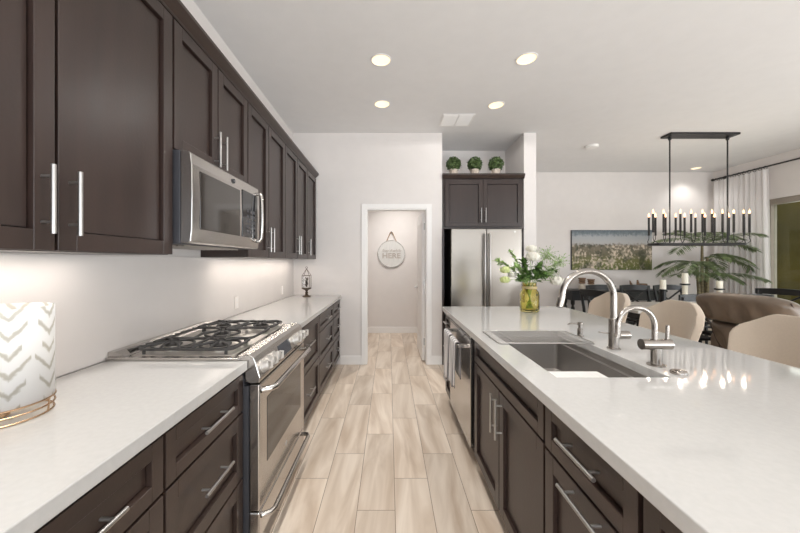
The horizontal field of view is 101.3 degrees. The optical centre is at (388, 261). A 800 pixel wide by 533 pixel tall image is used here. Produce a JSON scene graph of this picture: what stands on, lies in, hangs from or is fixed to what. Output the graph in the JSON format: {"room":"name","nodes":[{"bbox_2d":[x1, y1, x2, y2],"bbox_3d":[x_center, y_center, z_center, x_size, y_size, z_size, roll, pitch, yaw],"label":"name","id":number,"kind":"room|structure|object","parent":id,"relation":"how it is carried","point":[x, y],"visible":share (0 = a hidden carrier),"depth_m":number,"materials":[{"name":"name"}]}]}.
{"room":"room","nodes":[
{"label":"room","id":0,"kind":"room"},
{"bbox_2d":[30,0,292,378],"bbox_3d":[-1.330,-0.169,1.415,0.120,3.050,9.630,0,0,0],"label":"wall","id":1,"kind":"structure","parent":0,"point":[190,5],"depth_m":2.44,"materials":[{"name":"paint"}]},
{"bbox_2d":[0,0,171,254],"bbox_3d":[-1.090,-0.559,0.686,0.358,1.060,1.511,0,0,0],"label":"upper cabinet","id":2,"kind":"object","parent":1,"relation":"attached to","point":[86,85],"visible":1,"depth_m":1.04,"materials":[{"name":"brown wood"}]},
{"bbox_2d":[158,0,318,177],"bbox_3d":[-1.093,-1.119,2.110,0.351,0.060,4.360,0,0,0],"label":"crown molding","id":3,"kind":"structure","parent":2,"relation":"attached to","point":[179,12],"depth_m":1.88,"materials":[{"name":"brown wood"}]},
{"bbox_2d":[0,253,293,377],"bbox_3d":[-1.264,0.205,2.011,0.012,0.466,4.623,0,0,0],"label":"backsplash","id":4,"kind":"structure","parent":1,"relation":"attached to","point":[104,304],"depth_m":1.57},
{"bbox_2d":[172,19,246,182],"bbox_3d":[-1.090,-0.794,1.826,0.358,0.589,0.756,0,0,0],"label":"upper cabinet","id":5,"kind":"object","parent":1,"relation":"attached to","point":[209,114],"visible":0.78,"depth_m":1.71,"materials":[{"name":"brown wood"}]},
{"bbox_2d":[172,150,263,249],"bbox_3d":[-1.041,-0.284,1.825,0.430,0.424,0.754,0,0,0],"label":"microwave","id":6,"kind":"object","parent":5,"relation":"attached to","point":[213,208],"visible":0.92,"depth_m":1.61,"materials":[{"name":"silver metal"}]},
{"bbox_2d":[201,102,284,257],"bbox_3d":[-1.090,-0.559,2.604,0.358,1.060,0.789,0,0,0],"label":"upper cabinet","id":7,"kind":"object","parent":1,"relation":"attached to","point":[265,149],"visible":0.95,"depth_m":2.53,"materials":[{"name":"brown wood"}]},
{"bbox_2d":[258,144,306,258],"bbox_3d":[-1.090,-0.559,3.406,0.358,1.060,0.806,0,0,0],"label":"upper cabinet","id":8,"kind":"object","parent":1,"relation":"attached to","point":[295,171],"visible":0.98,"depth_m":3.34,"materials":[{"name":"brown wood"}]},
{"bbox_2d":[307,169,315,258],"bbox_3d":[-1.090,-0.559,4.041,0.358,1.060,0.456,0,0,0],"label":"upper cabinet","id":9,"kind":"object","parent":1,"relation":"attached to","point":[311,180],"visible":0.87,"depth_m":4.08,"materials":[{"name":"brown wood"}]},
{"bbox_2d":[293,133,441,363],"bbox_3d":[-0.285,-0.169,4.383,1.970,3.050,0.120,0,0,0],"label":"wall","id":10,"kind":"structure","parent":0,"point":[354,170],"depth_m":4.32,"materials":[{"name":"paint"}]},
{"bbox_2d":[340,356,441,364],"bbox_3d":[0.030,1.298,4.316,1.340,0.115,0.014,0,0,0],"label":"baseboard","id":11,"kind":"structure","parent":10,"relation":"attached to","point":[344,360],"depth_m":4.31,"materials":[{"name":"white wood"}]},
{"bbox_2d":[361,204,431,364],"bbox_3d":[0.100,0.300,4.376,0.924,2.112,0.134,0,0,0],"label":"trim","id":12,"kind":"structure","parent":10,"relation":"attached to","point":[365,208],"depth_m":4.31,"materials":[{"name":"white wood"}]},
{"bbox_2d":[414,212,424,359],"bbox_3d":[0.439,0.335,4.825,0.094,2.018,0.795,0,0,0],"label":"door","id":13,"kind":"structure","parent":10,"relation":"in","point":[420,286],"depth_m":4.52,"materials":[{"name":"white wood"}]},
{"bbox_2d":[442,179,522,232],"bbox_3d":[1.236,-0.759,4.631,1.067,0.660,0.738,0,0,0],"label":"upper cabinet","id":14,"kind":"object","parent":10,"relation":"attached to","point":[466,203],"visible":0.99,"depth_m":4.31,"materials":[{"name":"brown wood"}]},
{"bbox_2d":[442,173,524,178],"bbox_3d":[1.239,-1.119,4.635,1.072,0.059,0.730,0,0,0],"label":"crown molding","id":15,"kind":"structure","parent":14,"relation":"attached to","point":[444,175],"depth_m":4.29,"materials":[{"name":"brown wood"}]},
{"bbox_2d":[446,156,461,172],"bbox_3d":[0.873,-1.284,4.422,0.218,0.270,0.212,0,0,22],"label":"topiary","id":16,"kind":"object","parent":15,"relation":"on","point":[452,164],"visible":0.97,"depth_m":4.37,"materials":[{"name":"green plant"}]},
{"bbox_2d":[449,168,457,172],"bbox_3d":[0.870,-1.193,4.420,0.122,0.088,0.122,0,0,0],"label":"pot","id":17,"kind":"object","parent":16,"relation":"on","point":[451,170],"depth_m":4.37,"materials":[{"name":"white ceramic"}]},
{"bbox_2d":[466,156,481,172],"bbox_3d":[1.155,-1.284,4.418,0.218,0.270,0.218,0,0,27],"label":"topiary","id":18,"kind":"object","parent":15,"relation":"on","point":[474,163],"visible":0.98,"depth_m":4.37,"materials":[{"name":"green plant"}]},
{"bbox_2d":[470,168,478,172],"bbox_3d":[1.155,-1.193,4.420,0.122,0.088,0.122,0,0,27],"label":"pot","id":19,"kind":"object","parent":18,"relation":"on","point":[472,170],"depth_m":4.37,"materials":[{"name":"white ceramic"}]},
{"bbox_2d":[488,156,503,172],"bbox_3d":[1.442,-1.284,4.420,0.218,0.270,0.218,0,0,-42],"label":"topiary","id":20,"kind":"object","parent":15,"relation":"on","point":[496,164],"visible":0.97,"depth_m":4.37,"materials":[{"name":"green plant"}]},
{"bbox_2d":[491,168,500,172],"bbox_3d":[1.440,-1.193,4.420,0.122,0.088,0.122,0,0,-42],"label":"pot","id":21,"kind":"object","parent":20,"relation":"on","point":[494,170],"depth_m":4.38,"materials":[{"name":"white ceramic"}]},
{"bbox_2d":[263,333,507,532],"bbox_3d":[2.440,1.406,1.415,7.720,0.100,9.930,0,0,0],"label":"floor","id":22,"kind":"structure","parent":0,"point":[387,449],"depth_m":2.25,"materials":[{"name":"brown wood"}]},
{"bbox_2d":[34,436,162,532],"bbox_3d":[-0.937,0.920,0.672,0.661,0.872,0.539,0,0,0],"label":"base cabinet","id":23,"kind":"object","parent":22,"relation":"on","point":[129,499],"visible":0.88,"depth_m":0.81,"materials":[{"name":"brown wood"}]},
{"bbox_2d":[160,375,242,532],"bbox_3d":[-0.937,0.920,1.198,0.661,0.872,0.505,0,0,0],"label":"base cabinet","id":24,"kind":"object","parent":22,"relation":"on","point":[202,492],"visible":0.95,"depth_m":1.17,"materials":[{"name":"brown wood"}]},
{"bbox_2d":[105,320,310,532],"bbox_3d":[-0.885,0.869,1.847,0.742,0.974,0.796,0,0,0],"label":"range","id":25,"kind":"object","parent":22,"relation":"on","point":[274,443],"visible":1,"depth_m":1.61,"materials":[{"name":"silver metal"}]},
{"bbox_2d":[105,324,287,360],"bbox_3d":[-0.958,0.433,1.847,0.596,0.014,0.796,0,0,0],"label":"cooktop","id":26,"kind":"object","parent":25,"relation":"in","point":[132,354],"depth_m":1.53,"materials":[{"name":"silver metal"}]},
{"bbox_2d":[302,316,318,426],"bbox_3d":[-0.937,0.920,2.638,0.661,0.872,0.783,0,0,0],"label":"base cabinet","id":27,"kind":"object","parent":22,"relation":"on","point":[311,361],"visible":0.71,"depth_m":2.76,"materials":[{"name":"brown wood"}]},
{"bbox_2d":[224,295,340,327],"bbox_3d":[-0.943,0.461,3.280,0.629,0.040,2.084,0,0,0],"label":"countertop","id":28,"kind":"structure","parent":27,"relation":"on","point":[298,309],"depth_m":2.95,"materials":[{"name":"white stone"}]},
{"bbox_2d":[302,267,310,296],"bbox_3d":[-1.030,0.252,4.100,0.120,0.378,0.120,0,0,0],"label":"glass lantern","id":29,"kind":"object","parent":28,"relation":"on","point":[306,289],"visible":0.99,"depth_m":4.08,"materials":[{"name":"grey metal"}]},
{"bbox_2d":[318,305,332,395],"bbox_3d":[-0.937,0.920,3.416,0.661,0.872,0.766,0,0,0],"label":"base cabinet","id":30,"kind":"object","parent":22,"relation":"on","point":[325,356],"visible":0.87,"depth_m":3.36,"materials":[{"name":"brown wood"}]},
{"bbox_2d":[333,300,340,368],"bbox_3d":[-0.937,0.920,4.053,0.661,0.872,0.501,0,0,0],"label":"base cabinet","id":31,"kind":"object","parent":22,"relation":"on","point":[336,306],"visible":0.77,"depth_m":4.05,"materials":[{"name":"brown wood"}]},
{"bbox_2d":[442,229,443,364],"bbox_3d":[0.713,0.466,4.650,0.019,1.780,0.700,0,0,0],"label":"panel","id":32,"kind":"object","parent":22,"relation":"on","point":[442,229],"visible":0.29,"depth_m":4.31,"materials":[{"name":"brown wood"}]},
{"bbox_2d":[443,315,449,398],"bbox_3d":[0.821,0.920,3.045,0.618,0.872,0.298,0,0,0],"label":"base cabinet","id":33,"kind":"object","parent":22,"relation":"on","point":[447,323],"visible":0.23,"depth_m":3.08,"materials":[{"name":"brown wood"}]},
{"bbox_2d":[447,318,474,452],"bbox_3d":[0.802,0.921,2.505,0.656,0.870,0.770,0,0,0],"label":"dishwasher","id":34,"kind":"object","parent":22,"relation":"on","point":[462,398],"visible":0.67,"depth_m":2.31,"materials":[{"name":"silver metal"}]},
{"bbox_2d":[443,328,452,380],"bbox_3d":[0.479,0.754,2.658,0.058,0.376,0.235,0,0,0],"label":"dish towel","id":35,"kind":"object","parent":34,"relation":"hanging from","point":[447,333],"visible":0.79,"depth_m":2.64,"materials":[{"name":"white fabric"}]},
{"bbox_2d":[448,335,460,388],"bbox_3d":[0.479,0.736,2.405,0.057,0.341,0.210,0,0,0],"label":"dish towel","id":36,"kind":"object","parent":34,"relation":"hanging from","point":[454,352],"visible":0.96,"depth_m":2.38,"materials":[{"name":"white fabric"}]},
{"bbox_2d":[444,229,521,328],"bbox_3d":[1.239,0.470,4.533,0.898,1.772,0.854,0,0,0],"label":"refrigerator","id":37,"kind":"object","parent":22,"relation":"on","point":[472,275],"visible":0.49,"depth_m":4.17,"materials":[{"name":"silver metal"}]},
{"bbox_2d":[475,341,546,532],"bbox_3d":[0.821,0.920,1.640,0.618,0.872,0.949,0,0,0],"label":"base cabinet","id":38,"kind":"object","parent":22,"relation":"on","point":[510,446],"visible":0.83,"depth_m":1.51,"materials":[{"name":"brown wood"}]},
{"bbox_2d":[580,289,606,312],"bbox_3d":[2.890,0.864,4.342,0.501,0.990,0.470,0,0,-14],"label":"dining chair","id":39,"kind":"object","parent":22,"relation":"on","point":[588,292],"visible":0.18,"depth_m":4.37,"materials":[{"name":"black paint"}]},
{"bbox_2d":[545,406,642,532],"bbox_3d":[0.821,0.920,0.942,0.618,0.872,0.437,0,0,0],"label":"base cabinet","id":40,"kind":"object","parent":22,"relation":"on","point":[584,493],"visible":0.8,"depth_m":0.94,"materials":[{"name":"brown wood"}]},
{"bbox_2d":[588,292,630,322],"bbox_3d":[2.003,0.828,3.200,0.506,1.058,0.540,0,0,0],"label":"bar stool","id":41,"kind":"object","parent":22,"relation":"on","point":[600,305],"visible":0.3,"depth_m":3.30,"materials":[{"name":"beige fabric"}]},
{"bbox_2d":[586,285,635,324],"bbox_3d":[3.360,0.864,5.000,0.470,0.990,0.501,0,0,0],"label":"dining chair","id":42,"kind":"object","parent":22,"relation":"on","point":[592,287],"visible":0.2,"depth_m":5.22,"materials":[{"name":"black paint"}]},
{"bbox_2d":[564,289,667,309],"bbox_3d":[4.085,0.933,6.005,1.730,0.845,0.370,0,0,0],"label":"console table","id":43,"kind":"object","parent":22,"relation":"on","point":[571,294],"visible":0.23,"depth_m":5.86,"materials":[{"name":"black paint"}]},
{"bbox_2d":[578,278,585,289],"bbox_3d":[3.519,0.404,5.980,0.124,0.215,0.124,0,0,0],"label":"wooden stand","id":44,"kind":"object","parent":43,"relation":"on","point":[581,280],"visible":0.96,"depth_m":5.94,"materials":[{"name":"brown wood"}]},
{"bbox_2d":[619,285,650,322],"bbox_3d":[3.900,0.864,5.000,0.470,0.990,0.501,0,0,0],"label":"dining chair","id":45,"kind":"object","parent":22,"relation":"on","point":[622,288],"visible":0.28,"depth_m":5.20,"materials":[{"name":"black paint"}]},
{"bbox_2d":[643,496,682,532],"bbox_3d":[0.821,0.920,0.207,0.618,0.872,1.013,0,0,0],"label":"base cabinet","id":46,"kind":"object","parent":22,"relation":"on","point":[654,521],"visible":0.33,"depth_m":0.68,"materials":[{"name":"brown wood"}]},
{"bbox_2d":[442,307,799,532],"bbox_3d":[1.110,0.461,1.448,1.180,0.040,3.536,0,0,0],"label":"countertop","id":47,"kind":"structure","parent":46,"relation":"on","point":[715,448],"depth_m":0.94,"materials":[{"name":"white stone"}]},
{"bbox_2d":[520,282,538,312],"bbox_3d":[1.235,0.313,2.885,0.162,0.254,0.162,0,0,0],"label":"glass vase","id":48,"kind":"object","parent":47,"relation":"on","point":[529,294],"visible":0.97,"depth_m":2.83,"materials":[{"name":"yellow"}]},
{"bbox_2d":[499,266,511,272],"bbox_3d":[1.109,0.230,2.830,0.323,0.383,0.099,0,0,-5],"label":"bloom","id":49,"kind":"object","parent":48,"relation":"in","point":[506,269],"visible":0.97,"depth_m":2.79,"materials":[{"name":"green plant"}]},
{"bbox_2d":[494,258,519,278],"bbox_3d":[1.085,0.190,2.859,0.377,0.463,0.100,0,0,0],"label":"leafy sprig","id":50,"kind":"object","parent":48,"relation":"in","point":[497,259],"visible":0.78,"depth_m":2.85,"materials":[{"name":"green plant"}]},
{"bbox_2d":[499,276,515,282],"bbox_3d":[1.109,0.273,2.821,0.336,0.297,0.095,0,0,-10],"label":"bloom","id":51,"kind":"object","parent":48,"relation":"in","point":[505,279],"visible":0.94,"depth_m":2.78,"materials":[{"name":"green plant"}]},
{"bbox_2d":[508,249,520,274],"bbox_3d":[1.157,0.153,2.908,0.205,0.537,0.089,0,0,11],"label":"leafy sprig","id":52,"kind":"object","parent":48,"relation":"in","point":[509,250],"visible":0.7,"depth_m":2.92,"materials":[{"name":"green plant"}]},
{"bbox_2d":[511,262,529,279],"bbox_3d":[1.146,0.210,2.835,0.251,0.424,0.089,0,0,-24],"label":"leafy sprig","id":53,"kind":"object","parent":48,"relation":"in","point":[516,266],"visible":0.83,"depth_m":2.81,"materials":[{"name":"green plant"}]},
{"bbox_2d":[515,274,527,281],"bbox_3d":[1.163,0.263,2.821,0.106,0.316,0.234,0,0,44],"label":"leafy sprig","id":54,"kind":"object","parent":48,"relation":"in","point":[520,277],"visible":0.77,"depth_m":2.78,"materials":[{"name":"green plant"}]},
{"bbox_2d":[518,257,529,273],"bbox_3d":[1.206,0.188,2.905,0.124,0.467,0.106,0,0,-15],"label":"leafy sprig","id":55,"kind":"object","parent":48,"relation":"in","point":[523,260],"visible":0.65,"depth_m":2.88,"materials":[{"name":"green plant"}]},
{"bbox_2d":[523,269,533,279],"bbox_3d":[1.192,0.239,2.823,0.104,0.365,0.148,0,0,0],"label":"leafy sprig","id":56,"kind":"object","parent":48,"relation":"in","point":[528,274],"visible":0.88,"depth_m":2.79,"materials":[{"name":"green plant"}]},
{"bbox_2d":[525,245,536,282],"bbox_3d":[1.276,0.136,2.939,0.106,0.571,0.126,0,0,0],"label":"rose","id":57,"kind":"object","parent":48,"relation":"in","point":[531,248],"visible":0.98,"depth_m":2.92,"materials":[{"name":"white plant"}]},
{"bbox_2d":[525,252,541,282],"bbox_3d":[1.248,0.167,2.840,0.134,0.507,0.132,0,0,0],"label":"rose","id":58,"kind":"object","parent":48,"relation":"in","point":[532,256],"visible":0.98,"depth_m":2.81,"materials":[{"name":"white plant"}]},
{"bbox_2d":[531,261,545,281],"bbox_3d":[1.279,0.206,2.826,0.123,0.430,0.140,0,0,0],"label":"leafy sprig","id":59,"kind":"object","parent":48,"relation":"in","point":[539,265],"visible":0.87,"depth_m":2.81,"materials":[{"name":"green plant"}]},
{"bbox_2d":[530,270,551,282],"bbox_3d":[1.301,0.242,2.832,0.204,0.359,0.106,0,0,41],"label":"leafy sprig","id":60,"kind":"object","parent":48,"relation":"in","point":[540,274],"visible":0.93,"depth_m":2.81,"materials":[{"name":"green plant"}]},
{"bbox_2d":[533,245,558,281],"bbox_3d":[1.349,0.138,2.915,0.278,0.567,0.131,0,0,0],"label":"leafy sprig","id":61,"kind":"object","parent":48,"relation":"in","point":[550,249],"visible":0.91,"depth_m":2.90,"materials":[{"name":"green plant"}]},
{"bbox_2d":[535,276,563,284],"bbox_3d":[1.364,0.274,2.849,0.317,0.296,0.123,0,0,0],"label":"rose","id":62,"kind":"object","parent":48,"relation":"in","point":[556,280],"visible":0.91,"depth_m":2.82,"materials":[{"name":"white plant"}]},
{"bbox_2d":[539,265,559,278],"bbox_3d":[1.349,0.224,2.862,0.279,0.394,0.126,0,0,0],"label":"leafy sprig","id":63,"kind":"object","parent":48,"relation":"in","point":[549,273],"visible":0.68,"depth_m":2.85,"materials":[{"name":"green plant"}]},
{"bbox_2d":[534,253,569,282],"bbox_3d":[1.378,0.173,2.849,0.350,0.497,0.132,0,0,0],"label":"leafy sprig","id":64,"kind":"object","parent":48,"relation":"in","point":[560,261],"visible":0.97,"depth_m":2.84,"materials":[{"name":"green plant"}]},
{"bbox_2d":[483,330,594,343],"bbox_3d":[0.843,0.436,1.900,0.522,0.009,0.317,0,0,0],"label":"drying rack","id":65,"kind":"object","parent":47,"relation":"on","point":[493,334],"visible":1,"depth_m":1.93,"materials":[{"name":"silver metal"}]},
{"bbox_2d":[502,339,645,376],"bbox_3d":[0.858,0.587,1.665,0.475,0.210,0.870,0,0,0],"label":"sink","id":66,"kind":"object","parent":47,"relation":"in","point":[551,357],"visible":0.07,"depth_m":1.97,"materials":[{"name":"silver metal"}]},
{"bbox_2d":[548,371,605,376],"bbox_3d":[0.793,0.504,1.376,0.304,0.012,0.228,0,0,0],"label":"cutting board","id":67,"kind":"object","parent":66,"relation":"on","point":[555,373],"visible":0.24,"depth_m":1.45,"materials":[{"name":"white plastic"}]},
{"bbox_2d":[568,322,583,336],"bbox_3d":[1.097,0.399,1.930,0.093,0.083,0.038,0,0,0],"label":"soap dispenser","id":68,"kind":"object","parent":47,"relation":"on","point":[580,324],"visible":0.94,"depth_m":1.92,"materials":[{"name":"silver metal"}]},
{"bbox_2d":[556,268,630,349],"bbox_3d":[1.027,0.237,1.657,0.366,0.408,0.060,0,0,0],"label":"kitchen faucet","id":69,"kind":"object","parent":47,"relation":"on","point":[613,342],"visible":0.92,"depth_m":1.64,"materials":[{"name":"silver metal"}]},
{"bbox_2d":[614,305,674,367],"bbox_3d":[1.075,0.313,1.392,0.236,0.256,0.068,0,0,0],"label":"water faucet","id":70,"kind":"object","parent":47,"relation":"on","point":[656,346],"visible":1,"depth_m":1.38,"materials":[{"name":"silver metal"}]},
{"bbox_2d":[669,369,687,375],"bbox_3d":[1.140,0.433,1.290,0.056,0.015,0.056,0,0,0],"label":"switch","id":71,"kind":"object","parent":47,"relation":"on","point":[679,372],"visible":1,"depth_m":1.28,"materials":[{"name":"silver metal"}]},
{"bbox_2d":[627,302,711,325],"bbox_3d":[4.000,0.976,4.400,2.000,0.760,0.900,0,0,0],"label":"dining table","id":72,"kind":"object","parent":22,"relation":"on","point":[635,314],"visible":0.02,"depth_m":4.25,"materials":[{"name":"black paint"}]},
{"bbox_2d":[659,289,666,301],"bbox_3d":[3.676,0.483,4.400,0.092,0.225,0.091,0,0,0],"label":"candle holder","id":73,"kind":"object","parent":72,"relation":"on","point":[662,291],"visible":0.52,"depth_m":4.37,"materials":[{"name":"black paint"}]},
{"bbox_2d":[660,280,665,288],"bbox_3d":[3.676,0.303,4.400,0.068,0.135,0.067,0,0,0],"label":"pillar candle","id":74,"kind":"object","parent":73,"relation":"on","point":[662,282],"visible":0.98,"depth_m":4.37,"materials":[{"name":"beige wax"}]},
{"bbox_2d":[680,283,690,301],"bbox_3d":[3.971,0.446,4.400,0.110,0.300,0.109,0,0,0],"label":"candle holder","id":75,"kind":"object","parent":72,"relation":"on","point":[684,286],"visible":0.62,"depth_m":4.37,"materials":[{"name":"beige wax"}]},
{"bbox_2d":[682,273,687,283],"bbox_3d":[3.971,0.221,4.400,0.068,0.150,0.067,0,0,0],"label":"pillar candle","id":76,"kind":"object","parent":75,"relation":"on","point":[684,275],"visible":1,"depth_m":4.38,"materials":[{"name":"beige wax"}]},
{"bbox_2d":[714,288,724,291],"bbox_3d":[4.434,0.478,4.400,0.110,0.235,0.109,0,0,0],"label":"candle holder","id":77,"kind":"object","parent":72,"relation":"on","point":[716,289],"visible":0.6,"depth_m":4.38,"materials":[{"name":"black metal"}]},
{"bbox_2d":[716,280,722,288],"bbox_3d":[4.434,0.306,4.400,0.068,0.110,0.067,0,0,0],"label":"pillar candle","id":78,"kind":"object","parent":77,"relation":"on","point":[719,284],"visible":1,"depth_m":4.38,"materials":[{"name":"beige wax"}]},
{"bbox_2d":[638,300,704,341],"bbox_3d":[2.003,0.828,2.500,0.506,1.058,0.540,0,0,0],"label":"bar stool","id":79,"kind":"object","parent":22,"relation":"on","point":[686,320],"visible":0.39,"depth_m":2.49,"materials":[{"name":"beige fabric"}]},
{"bbox_2d":[653,285,708,343],"bbox_3d":[4.430,0.864,5.000,0.470,0.990,0.501,0,0,0],"label":"dining chair","id":80,"kind":"object","parent":22,"relation":"on","point":[656,288],"visible":0.24,"depth_m":5.20,"materials":[{"name":"black paint"}]},
{"bbox_2d":[678,294,712,340],"bbox_3d":[3.550,0.864,3.950,0.470,0.990,0.501,0,0,0],"label":"dining chair","id":81,"kind":"object","parent":22,"relation":"on","point":[685,297],"visible":0.09,"depth_m":3.73,"materials":[{"name":"black paint"}]},
{"bbox_2d":[651,230,771,344],"bbox_3d":[5.224,0.396,5.464,1.563,1.921,1.027,0,0,0],"label":"potted palm","id":82,"kind":"object","parent":22,"relation":"on","point":[702,280],"visible":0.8,"depth_m":5.31,"materials":[{"name":"green plant"}]},
{"bbox_2d":[702,320,711,344],"bbox_3d":[5.250,1.156,5.500,0.480,0.400,0.477,0,0,0],"label":"pot","id":83,"kind":"object","parent":82,"relation":"on","point":[709,342],"depth_m":5.31,"materials":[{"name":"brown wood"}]},
{"bbox_2d":[698,294,773,342],"bbox_3d":[4.150,0.864,3.950,0.470,0.990,0.501,0,0,0],"label":"dining chair","id":84,"kind":"object","parent":22,"relation":"on","point":[704,332],"visible":0.06,"depth_m":4.04,"materials":[{"name":"black paint"}]},
{"bbox_2d":[696,292,799,348],"bbox_3d":[3.680,0.827,3.030,1.160,1.059,1.090,0,0,-4],"label":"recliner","id":85,"kind":"object","parent":22,"relation":"on","point":[726,310],"visible":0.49,"depth_m":3.00,"materials":[{"name":"brown leather"}]},
{"bbox_2d":[711,320,737,348],"bbox_3d":[3.428,0.757,3.013,0.304,0.317,0.747,0,0,-4],"label":"cushion","id":86,"kind":"object","parent":85,"relation":"on","point":[720,329],"depth_m":3.25,"materials":[{"name":"brown leather"}]},
{"bbox_2d":[696,292,799,323],"bbox_3d":[3.285,0.446,3.003,0.371,0.300,0.770,0,0,-4],"label":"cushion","id":87,"kind":"object","parent":85,"relation":"on","point":[723,308],"depth_m":2.94,"materials":[{"name":"brown leather"}]},
{"bbox_2d":[727,314,799,367],"bbox_3d":[2.003,0.828,1.780,0.506,1.058,0.540,0,0,0],"label":"bar stool","id":88,"kind":"object","parent":22,"relation":"on","point":[776,337],"visible":0.3,"depth_m":1.88,"materials":[{"name":"beige fabric"}]},
{"bbox_2d":[755,288,799,301],"bbox_3d":[5.128,0.864,4.363,0.501,0.990,0.470,0,0,-26],"label":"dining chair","id":89,"kind":"object","parent":22,"relation":"on","point":[777,291],"visible":0.22,"depth_m":4.47,"materials":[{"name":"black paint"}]},
{"bbox_3d":[-0.937,0.920,0.050,0.661,0.872,0.698,0,0,0],"label":"base cabinet","id":90,"kind":"object","parent":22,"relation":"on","visible":0},
{"bbox_2d":[0,361,246,532],"bbox_3d":[-0.943,0.461,0.579,0.629,0.040,1.757,0,0,0],"label":"countertop","id":91,"kind":"structure","parent":90,"relation":"on","point":[104,414],"depth_m":0.88,"materials":[{"name":"white stone"}]},
{"bbox_2d":[0,302,56,428],"bbox_3d":[-1.100,0.284,0.930,0.223,0.311,0.223,0,0,0],"label":"vase","id":92,"kind":"object","parent":91,"relation":"on","point":[27,330],"visible":1,"depth_m":0.91,"materials":[{"name":"white ceramic"}]},
{"bbox_2d":[0,412,10,417],"bbox_3d":[-1.100,0.399,0.930,0.036,0.076,0.036,0,0,0],"label":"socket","id":93,"kind":"object","parent":92,"relation":"attached to","point":[6,414],"depth_m":0.92,"materials":[{"name":"metal"}]},
{"bbox_2d":[442,151,504,173],"bbox_3d":[1.239,-0.169,5.070,1.078,3.050,0.100,0,0,0],"label":"wall","id":94,"kind":"structure","parent":0,"point":[464,156],"depth_m":5.02,"materials":[{"name":"paint"}]},
{"bbox_2d":[193,0,799,171],"bbox_3d":[2.440,-1.744,1.415,7.720,0.100,9.930,0,0,0],"label":"ceiling","id":95,"kind":"structure","parent":0,"point":[619,76],"depth_m":2.91,"materials":[{"name":"paint"}]},
{"bbox_2d":[371,53,391,66],"bbox_3d":[-0.067,-1.691,2.757,0.176,0.006,0.176,0,0,0],"label":"recessed light","id":96,"kind":"object","parent":95,"relation":"in","point":[380,59],"visible":1,"depth_m":2.76,"materials":[{"name":"beige"}]},
{"bbox_2d":[374,100,389,107],"bbox_3d":[-0.075,-1.691,3.527,0.176,0.006,0.176,0,0,0],"label":"recessed light","id":97,"kind":"object","parent":95,"relation":"in","point":[380,103],"visible":1,"depth_m":3.53,"materials":[{"name":"beige"}]},
{"bbox_2d":[439,114,475,126],"bbox_3d":[0.807,-1.687,3.930,0.375,0.014,0.340,0,0,0],"label":"ceiling vent","id":98,"kind":"object","parent":95,"relation":"in","point":[447,120],"visible":1,"depth_m":3.91,"materials":[{"name":"white metal"}]},
{"bbox_2d":[488,101,504,108],"bbox_3d":[1.158,-1.691,3.550,0.176,0.006,0.176,0,0,0],"label":"recessed light","id":99,"kind":"object","parent":95,"relation":"in","point":[496,104],"visible":1,"depth_m":3.54,"materials":[{"name":"beige"}]},
{"bbox_2d":[515,52,537,64],"bbox_3d":[1.149,-1.691,2.740,0.176,0.006,0.176,0,0,0],"label":"recessed light","id":100,"kind":"object","parent":95,"relation":"in","point":[527,58],"visible":1,"depth_m":2.73,"materials":[{"name":"beige"}]},
{"bbox_2d":[585,144,598,149],"bbox_3d":[2.970,-1.676,4.800,0.170,0.036,0.169,0,0,0],"label":"smoke detector","id":101,"kind":"object","parent":95,"relation":"attached to","point":[591,146],"visible":1,"depth_m":4.77,"materials":[{"name":"white plastic"}]},
{"bbox_2d":[647,132,750,245],"bbox_3d":[4.135,-0.953,4.380,1.348,1.479,0.232,0,0,0],"label":"chandelier","id":102,"kind":"object","parent":95,"relation":"hanging from","point":[672,135],"visible":1,"depth_m":4.36,"materials":[{"name":"black metal"}]},
{"bbox_2d":[505,133,535,281],"bbox_3d":[1.859,-0.169,5.277,0.162,3.050,1.907,0,0,0],"label":"wall","id":103,"kind":"structure","parent":0,"point":[520,157],"depth_m":4.32,"materials":[{"name":"paint"}]},
{"bbox_2d":[368,172,712,326],"bbox_3d":[2.440,-0.169,6.290,7.420,3.050,0.120,0,0,0],"label":"wall","id":104,"kind":"structure","parent":0,"point":[566,202],"depth_m":6.23,"materials":[{"name":"paint"}]},
{"bbox_2d":[378,231,404,266],"bbox_3d":[0.045,-0.230,6.215,0.520,0.681,0.030,0,0,0],"label":"round sign","id":105,"kind":"object","parent":104,"relation":"attached to","point":[391,253],"visible":1,"depth_m":6.21,"materials":[{"name":"wood"}]},
{"bbox_2d":[368,327,416,332],"bbox_3d":[-0.335,1.298,6.223,1.870,0.115,0.014,0,0,0],"label":"baseboard","id":106,"kind":"structure","parent":104,"relation":"attached to","point":[370,329],"depth_m":6.22,"materials":[{"name":"white wood"}]},
{"bbox_2d":[571,230,651,269],"bbox_3d":[4.210,-0.216,6.210,1.520,0.755,0.037,0,0,0],"label":"painting","id":107,"kind":"object","parent":104,"relation":"attached to","point":[595,249],"visible":0.93,"depth_m":6.19},
{"bbox_2d":[713,148,799,281],"bbox_3d":[6.220,-0.169,1.415,0.140,3.050,9.630,0,0,0],"label":"wall","id":108,"kind":"structure","parent":0,"point":[784,178],"depth_m":5.18,"materials":[{"name":"paint"}]},
{"bbox_2d":[711,157,799,180],"bbox_3d":[6.090,-1.523,4.565,0.119,0.082,3.202,0,0,0],"label":"curtain rod","id":109,"kind":"object","parent":108,"relation":"attached to","point":[740,173],"visible":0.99,"depth_m":5.46,"materials":[{"name":"metal"}]},
{"bbox_2d":[713,169,770,294],"bbox_3d":[6.060,-0.075,5.660,0.069,2.822,0.934,0,0,0],"label":"curtain","id":110,"kind":"object","parent":109,"relation":"hanging from","point":[748,191],"visible":0.59,"depth_m":5.54,"materials":[{"name":"white fabric"}]},
{"bbox_2d":[769,195,799,304],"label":"window","id":111,"kind":"structure","parent":108,"relation":"in","point":[773,203],"depth_m":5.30,"materials":[{"name":"clear glass"}]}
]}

